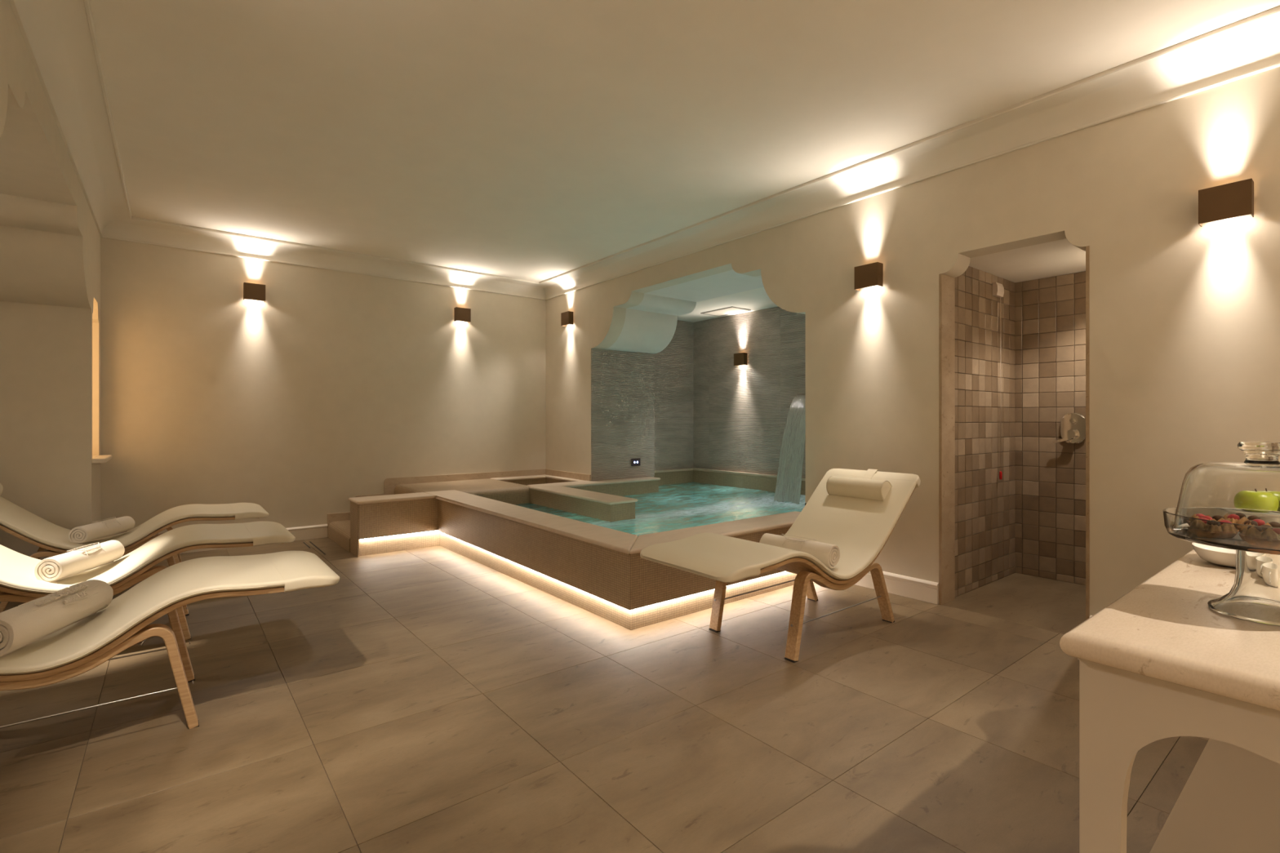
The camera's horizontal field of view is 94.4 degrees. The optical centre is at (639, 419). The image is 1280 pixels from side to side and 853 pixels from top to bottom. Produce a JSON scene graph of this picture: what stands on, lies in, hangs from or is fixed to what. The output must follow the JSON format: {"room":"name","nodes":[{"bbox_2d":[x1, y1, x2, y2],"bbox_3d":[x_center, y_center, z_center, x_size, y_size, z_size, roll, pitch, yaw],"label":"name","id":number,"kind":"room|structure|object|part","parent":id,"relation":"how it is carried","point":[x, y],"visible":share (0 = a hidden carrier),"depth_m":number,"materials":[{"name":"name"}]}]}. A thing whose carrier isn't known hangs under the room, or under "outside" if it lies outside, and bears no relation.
{"room":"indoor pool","nodes":[
{"label":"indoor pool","id":0,"kind":"room"},
{"bbox_2d":[0,0,91,559],"bbox_3d":[-1.881,-0.257,0.489,1.456,2.910,8.300,0,0,-38],"label":"wall","id":1,"kind":"structure","parent":0,"point":[46,214],"depth_m":3.92,"materials":[{"name":"paint"}]},
{"bbox_2d":[91,214,100,523],"bbox_3d":[-4.681,-0.257,4.032,1.456,2.910,0.732,0,0,-38],"label":"wall pier","id":2,"kind":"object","parent":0,"point":[95,237],"visible":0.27,"depth_m":4.59,"materials":[{"name":"paint"}]},
{"bbox_2d":[92,454,112,463],"bbox_3d":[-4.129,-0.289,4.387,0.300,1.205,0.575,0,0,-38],"label":"window sill","id":3,"kind":"structure","parent":2,"relation":"attached to","point":[100,459],"depth_m":4.27,"materials":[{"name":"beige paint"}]},
{"bbox_2d":[100,237,546,536],"bbox_3d":[-3.325,-0.257,5.602,5.830,2.910,0.150,0,0,-38],"label":"wall","id":4,"kind":"structure","parent":0,"point":[298,403],"depth_m":5.57,"materials":[{"name":"paint"}]},
{"bbox_2d":[180,524,327,553],"bbox_3d":[-3.661,1.075,5.228,1.626,0.126,0.021,0,0,-38],"label":"baseboard","id":5,"kind":"structure","parent":4,"relation":"attached to","point":[316,531],"depth_m":5.62,"materials":[{"name":"beige paint"}]},
{"bbox_2d":[243,282,265,302],"bbox_3d":[-3.474,-1.145,5.339,0.163,0.147,0.076,0,0,-38],"label":"wall lamp","id":6,"kind":"object","parent":4,"relation":"attached to","point":[255,291],"visible":1,"depth_m":5.31,"materials":[{"name":"brown metal"}]},
{"bbox_2d":[327,469,591,537],"bbox_3d":[-1.782,0.871,6.094,2.398,0.536,0.992,0,0,-38],"label":"trim","id":7,"kind":"structure","parent":4,"relation":"attached to","point":[390,484],"depth_m":6.48,"materials":[{"name":"stone"}]},
{"bbox_3d":[-2.934,1.027,5.807,0.233,0.222,0.014,0,0,-38],"label":"skirting","id":8,"kind":"part","parent":7,"relation":"part of","materials":[{"name":"stone"}]},
{"bbox_3d":[-2.728,0.903,5.969,0.290,0.290,0.014,0,0,-38],"label":"skirting","id":9,"kind":"part","parent":7,"relation":"part of","materials":[{"name":"stone"}]},
{"bbox_3d":[-2.401,0.750,6.228,0.544,0.295,0.014,0,0,-38],"label":"skirting","id":10,"kind":"part","parent":7,"relation":"part of","materials":[{"name":"stone"}]},
{"bbox_3d":[-1.671,0.750,6.805,1.315,0.295,0.014,0,0,-38],"label":"skirting","id":11,"kind":"part","parent":7,"relation":"part of","materials":[{"name":"stone"}]},
{"bbox_3d":[-0.842,0.650,6.828,0.014,0.095,0.978,0,0,-38],"label":"skirting","id":12,"kind":"part","parent":7,"relation":"part of","materials":[{"name":"stone"}]},
{"bbox_2d":[453,306,471,322],"bbox_3d":[-1.960,-1.152,6.536,0.163,0.147,0.076,0,0,-38],"label":"wall lamp","id":13,"kind":"object","parent":4,"relation":"attached to","point":[463,314],"visible":1,"depth_m":6.50,"materials":[{"name":"brown metal"}]},
{"bbox_2d":[0,537,1208,852],"bbox_3d":[-0.051,1.150,2.370,6.660,0.104,8.982,0,0,-38],"label":"floor","id":14,"kind":"structure","parent":0,"point":[435,699],"depth_m":2.06,"materials":[{"name":"brown tile"}]},
{"bbox_2d":[0,483,268,613],"bbox_3d":[-3.410,0.730,3.899,1.602,0.798,0.607,0,0,-38],"label":"lounger","id":15,"kind":"object","parent":14,"relation":"on","point":[15,520],"visible":0.66,"depth_m":3.79,"materials":[{"name":"beige leather"}]},
{"bbox_3d":[-3.343,0.936,3.650,0.872,0.385,0.058,0,0,-38],"label":"leg frame","id":16,"kind":"part","parent":15,"relation":"part of","materials":[{"name":"brown wood"}]},
{"bbox_2d":[68,515,134,543],"bbox_3d":[-3.494,0.713,3.866,0.121,0.122,0.424,0,0,-8],"label":"rolled towel","id":17,"kind":"object","parent":15,"relation":"on","point":[98,530],"visible":1,"depth_m":3.79,"materials":[{"name":"beige fabric"}]},
{"bbox_3d":[-3.473,0.676,3.869,0.078,0.049,0.211,0,0,-8],"label":"embossed crown","id":18,"kind":"part","parent":17,"relation":"part of","materials":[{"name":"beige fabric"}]},
{"bbox_3d":[-3.645,0.936,4.032,0.872,0.385,0.058,0,0,-38],"label":"leg frame","id":19,"kind":"part","parent":15,"relation":"part of","materials":[{"name":"brown wood"}]},
{"bbox_2d":[0,520,295,640],"bbox_3d":[-2.700,0.719,3.001,1.602,0.798,0.607,0,0,-38],"label":"lounger","id":20,"kind":"object","parent":14,"relation":"on","point":[19,582],"visible":0.79,"depth_m":2.98,"materials":[{"name":"white leather"}]},
{"bbox_2d":[34,540,124,582],"bbox_3d":[-2.781,0.699,2.964,0.127,0.130,0.425,0,0,-9],"label":"rolled towel","id":21,"kind":"object","parent":20,"relation":"on","point":[52,569],"visible":1,"depth_m":2.88,"materials":[{"name":"beige fabric"}]},
{"bbox_3d":[-2.757,0.658,2.968,0.079,0.048,0.211,0,0,-9],"label":"embossed crown","id":22,"kind":"part","parent":21,"relation":"part of","materials":[{"name":"beige fabric"}]},
{"bbox_3d":[-2.935,0.925,3.133,0.872,0.385,0.058,0,0,-38],"label":"leg frame","id":23,"kind":"part","parent":20,"relation":"part of","materials":[{"name":"brown wood"}]},
{"bbox_3d":[-2.633,0.925,2.752,0.872,0.385,0.058,0,0,-38],"label":"leg frame","id":24,"kind":"part","parent":20,"relation":"part of","materials":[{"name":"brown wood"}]},
{"bbox_2d":[0,551,339,728],"bbox_3d":[-2.009,0.708,2.126,1.602,0.798,0.607,0,0,-38],"label":"lounger","id":25,"kind":"object","parent":14,"relation":"on","point":[76,649],"visible":0.93,"depth_m":2.12,"materials":[{"name":"beige leather"}]},
{"bbox_2d":[0,579,113,657],"bbox_3d":[-2.066,0.680,2.071,0.139,0.145,0.466,0,0,-11],"label":"rolled towel","id":26,"kind":"object","parent":25,"relation":"on","point":[21,625],"visible":1,"depth_m":2.02,"materials":[{"name":"beige fabric"}]},
{"bbox_3d":[-1.927,0.954,1.889,0.774,0.011,0.006,0,0,-38],"label":"tie rod","id":27,"kind":"part","parent":25,"relation":"part of","materials":[{"name":"silver metal"}]},
{"bbox_3d":[-1.942,0.914,1.877,0.872,0.385,0.058,0,0,-38],"label":"leg frame","id":28,"kind":"part","parent":25,"relation":"part of","materials":[{"name":"brown wood"}]},
{"bbox_3d":[-2.228,0.954,2.271,0.774,0.011,0.006,0,0,-38],"label":"tie rod","id":29,"kind":"part","parent":25,"relation":"part of","materials":[{"name":"silver metal"}]},
{"bbox_3d":[-2.243,0.914,2.259,0.872,0.385,0.058,0,0,-38],"label":"leg frame","id":30,"kind":"part","parent":25,"relation":"part of","materials":[{"name":"brown wood"}]},
{"bbox_2d":[302,541,325,554],"bbox_3d":[-2.874,1.135,5.223,0.063,0.011,0.720,0,0,-38],"label":"floor drain","id":31,"kind":"object","parent":14,"relation":"on","point":[308,541],"visible":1,"depth_m":5.29,"materials":[{"name":"black metal"}]},
{"bbox_2d":[328,474,800,630],"bbox_3d":[-0.106,1.183,5.517,4.305,1.030,3.970,0,0,-38],"label":"surround","id":32,"kind":"object","parent":14,"relation":"in","point":[599,571],"visible":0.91,"depth_m":4.11,"materials":[{"name":"tile"}]},
{"bbox_2d":[503,478,567,485],"bbox_3d":[-1.139,1.096,6.606,0.746,0.804,0.978,0,0,-38],"label":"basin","id":33,"kind":"object","parent":32,"relation":"in","point":[522,482],"depth_m":6.84,"materials":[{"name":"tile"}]},
{"bbox_2d":[514,482,805,535],"bbox_3d":[0.346,0.833,5.659,3.380,0.043,3.090,0,0,-38],"label":"pool water","id":34,"kind":"object","parent":32,"relation":"in","point":[765,500],"visible":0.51,"depth_m":5.63,"materials":[{"name":"teal liquid"}]},
{"bbox_2d":[773,394,805,504],"bbox_3d":[1.631,0.290,6.114,0.410,1.111,0.316,0,0,-38],"label":"waterfall","id":35,"kind":"object","parent":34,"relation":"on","point":[793,455],"visible":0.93,"depth_m":6.07,"materials":[{"name":"liquid"}]},
{"bbox_2d":[640,468,920,662],"bbox_3d":[0.787,0.699,3.097,1.602,0.798,0.607,0,0,-38],"label":"lounger","id":36,"kind":"object","parent":14,"relation":"on","point":[857,512],"visible":1,"depth_m":3.09,"materials":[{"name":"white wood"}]},
{"bbox_3d":[0.705,0.945,3.333,0.774,0.011,0.006,0,0,-38],"label":"tie rod","id":37,"kind":"part","parent":36,"relation":"part of","materials":[{"name":"silver metal"}]},
{"bbox_3d":[0.720,0.905,3.345,0.872,0.385,0.058,0,0,-38],"label":"leg frame","id":38,"kind":"part","parent":36,"relation":"part of","materials":[{"name":"brown wood"}]},
{"bbox_2d":[759,533,839,568],"bbox_3d":[0.839,0.688,3.148,0.118,0.130,0.425,0,0,-42],"label":"rolled towel","id":39,"kind":"object","parent":36,"relation":"on","point":[828,554],"visible":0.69,"depth_m":3.06,"materials":[{"name":"beige fabric"}]},
{"bbox_3d":[0.824,0.647,3.135,0.079,0.048,0.211,0,0,-42],"label":"embossed crown","id":40,"kind":"part","parent":39,"relation":"part of","materials":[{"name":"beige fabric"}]},
{"bbox_3d":[1.022,0.905,2.964,0.872,0.385,0.058,0,0,-38],"label":"leg frame","id":41,"kind":"part","parent":36,"relation":"part of","materials":[{"name":"brown wood"}]},
{"bbox_3d":[1.006,0.945,2.952,0.774,0.011,0.006,0,0,-38],"label":"tie rod","id":42,"kind":"part","parent":36,"relation":"part of","materials":[{"name":"silver metal"}]},
{"bbox_2d":[1059,549,1279,852],"bbox_3d":[1.933,0.708,1.287,2.520,0.780,1.122,0,0,-38],"label":"console table","id":43,"kind":"object","parent":14,"relation":"on","point":[1157,663],"visible":0.73,"depth_m":0.88,"materials":[{"name":"stone"}]},
{"bbox_3d":[1.001,0.729,0.510,0.033,0.738,1.028,0,0,-38],"label":"panel","id":44,"kind":"part","parent":43,"relation":"part of","materials":[{"name":"beige paint"}]},
{"bbox_2d":[1191,542,1235,568],"bbox_3d":[1.306,0.299,1.306,0.180,0.036,0.130,0,0,-38],"label":"serving dish","id":45,"kind":"object","parent":43,"relation":"on","point":[1223,557],"visible":0.52,"depth_m":1.28,"materials":[{"name":"beige ceramic"}]},
{"bbox_2d":[1162,506,1279,626],"bbox_3d":[1.012,0.238,0.964,0.242,0.158,0.242,0,0,-38],"label":"glass cake stand","id":46,"kind":"object","parent":43,"relation":"on","point":[1254,596],"visible":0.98,"depth_m":0.94,"materials":[{"name":"clear glass"}]},
{"bbox_3d":[1.012,0.180,0.964,0.242,0.042,0.242,0,0,-38],"label":"plate","id":47,"kind":"part","parent":46,"relation":"part of","materials":[{"name":"clear glass"}]},
{"bbox_2d":[1175,441,1279,528],"bbox_3d":[1.012,0.114,0.964,0.217,0.156,0.217,0,0,-38],"label":"glass dome","id":48,"kind":"object","parent":46,"relation":"on","point":[1246,492],"visible":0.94,"depth_m":0.94,"materials":[{"name":"clear glass"}]},
{"bbox_2d":[653,320,693,470],"bbox_3d":[0.333,0.048,7.731,1.170,3.100,0.162,0,0,-38],"label":"wall","id":49,"kind":"structure","parent":0,"point":[673,366],"depth_m":7.73,"materials":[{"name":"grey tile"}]},
{"bbox_2d":[89,0,1279,282],"bbox_3d":[-0.494,-1.672,2.020,5.830,0.120,9.282,0,0,-38],"label":"ceiling","id":50,"kind":"structure","parent":0,"point":[535,140],"depth_m":2.95,"materials":[{"name":"paint"}]},
{"bbox_2d":[677,287,778,322],"bbox_3d":[1.579,-1.377,6.155,1.170,0.150,4.180,0,0,-38],"label":"ceiling","id":51,"kind":"structure","parent":0,"point":[757,299],"depth_m":6.68,"materials":[{"name":"paint"}]},
{"bbox_2d":[700,306,751,316],"bbox_3d":[1.026,-1.297,7.120,0.320,0.010,0.520,0,0,-38],"label":"ceiling light","id":52,"kind":"object","parent":51,"relation":"attached to","point":[729,310],"visible":1,"depth_m":7.10,"materials":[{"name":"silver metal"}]},
{"bbox_3d":[1.026,-1.298,7.120,0.286,0.006,0.486,0,0,-38],"label":"panel","id":53,"kind":"part","parent":52,"relation":"part of","materials":[{"name":"beige paint"}]},
{"bbox_2d":[693,306,805,478],"bbox_3d":[1.974,0.048,6.468,0.162,3.100,4.180,0,0,-38],"label":"wall","id":54,"kind":"structure","parent":0,"point":[740,412],"depth_m":7.22,"materials":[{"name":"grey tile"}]},
{"bbox_2d":[653,467,805,531],"bbox_3d":[1.523,1.122,6.104,1.020,0.952,3.890,0,0,-38],"label":"trim","id":55,"kind":"structure","parent":54,"relation":"attached to","point":[762,482],"depth_m":7.57,"materials":[{"name":"stone"}]},
{"bbox_2d":[733,352,747,365],"bbox_3d":[1.228,-0.732,7.217,0.076,0.147,0.163,0,0,-38],"label":"wall lamp","id":56,"kind":"object","parent":54,"relation":"attached to","point":[741,358],"visible":1,"depth_m":7.17,"materials":[{"name":"brown metal"}]},
{"bbox_2d":[546,66,1279,620],"bbox_3d":[1.938,-0.057,4.037,0.893,3.310,9.132,0,0,-38],"label":"wall","id":57,"kind":"structure","parent":0,"point":[1183,316],"depth_m":3.15,"materials":[{"name":"paint"}]},
{"bbox_2d":[560,311,573,326],"bbox_3d":[-0.824,-1.147,6.754,0.076,0.147,0.163,0,0,-38],"label":"wall lamp","id":58,"kind":"object","parent":57,"relation":"attached to","point":[566,317],"visible":1,"depth_m":6.70,"materials":[{"name":"brown metal"}]},
{"bbox_2d":[631,458,639,466],"bbox_3d":[-0.047,0.491,6.809,0.132,0.084,0.010,0,0,-38],"label":"switch","id":59,"kind":"object","parent":57,"relation":"attached to","point":[634,462],"visible":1,"depth_m":6.80,"materials":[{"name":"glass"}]},
{"bbox_2d":[8,0,1279,300],"bbox_3d":[0.058,-1.534,2.456,4.024,0.157,8.982,0,0,-38],"label":"trim","id":60,"kind":"structure","parent":57,"relation":"attached to","point":[60,37],"depth_m":3.35,"materials":[{"name":"beige paint"}]},
{"bbox_2d":[854,262,883,290],"bbox_3d":[1.482,-0.924,3.836,0.076,0.147,0.163,0,0,-38],"label":"wall lamp","id":61,"kind":"object","parent":57,"relation":"attached to","point":[871,274],"visible":1,"depth_m":3.79,"materials":[{"name":"brown metal"}]},
{"bbox_2d":[854,571,938,604],"bbox_3d":[1.528,1.036,3.823,0.021,0.128,0.776,0,0,-38],"label":"baseboard","id":62,"kind":"structure","parent":57,"relation":"attached to","point":[927,591],"depth_m":3.65,"materials":[{"name":"beige paint"}]},
{"bbox_2d":[1198,177,1253,226],"bbox_3d":[2.509,-0.924,2.537,0.076,0.147,0.163,0,0,-38],"label":"wall lamp","id":63,"kind":"object","parent":57,"relation":"attached to","point":[1234,199],"visible":1,"depth_m":2.51,"materials":[{"name":"brown metal"}]},
{"bbox_2d":[955,266,1015,596],"bbox_3d":[2.314,0.048,4.003,1.105,2.300,0.086,0,0,-38],"label":"wall","id":64,"kind":"structure","parent":0,"point":[985,503],"depth_m":3.93,"materials":[{"name":"brown tile"}]},
{"bbox_2d":[992,282,1004,479],"bbox_3d":[2.432,-0.259,4.021,0.107,1.333,0.032,0,0,-38],"label":"pull cord","id":65,"kind":"object","parent":64,"relation":"attached to","point":[997,288],"visible":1,"depth_m":4.03,"materials":[{"name":"beige plastic"}]},
{"bbox_3d":[2.453,-0.242,4.031,0.003,1.190,0.003,0,0,-38],"label":"cord","id":66,"kind":"part","parent":65,"relation":"part of","materials":[{"name":"beige plastic"}]},
{"bbox_3d":[2.453,0.381,4.031,0.017,0.055,0.017,0,0,-38],"label":"pull handle","id":67,"kind":"part","parent":65,"relation":"part of","materials":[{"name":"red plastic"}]},
{"bbox_2d":[968,238,1085,282],"bbox_3d":[2.587,-1.042,3.657,1.105,0.120,0.969,0,0,-38],"label":"ceiling","id":68,"kind":"structure","parent":0,"point":[1059,257],"depth_m":3.69,"materials":[{"name":"paint"}]},
{"bbox_2d":[1014,271,1085,585],"bbox_3d":[3.054,0.048,3.911,0.157,2.300,1.149,0,0,-38],"label":"wall","id":69,"kind":"structure","parent":0,"point":[1050,322],"depth_m":4.08,"materials":[{"name":"brown tile"}]},
{"bbox_2d":[1053,413,1085,443],"bbox_3d":[2.874,0.059,3.965,0.062,0.205,0.177,0,0,-38],"label":"shower mixer","id":70,"kind":"object","parent":69,"relation":"attached to","point":[1073,425],"visible":0.93,"depth_m":3.95,"materials":[{"name":"silver metal"}]},
{"bbox_3d":[2.838,0.138,3.977,0.013,0.049,0.113,0,0,-38],"label":"lever","id":71,"kind":"part","parent":70,"relation":"part of","materials":[{"name":"silver metal"}]},
{"bbox_3d":[2.887,0.098,3.959,0.012,0.076,0.076,0,0,-38],"label":"handle","id":72,"kind":"part","parent":70,"relation":"part of","materials":[{"name":"silver metal"}]}
]}

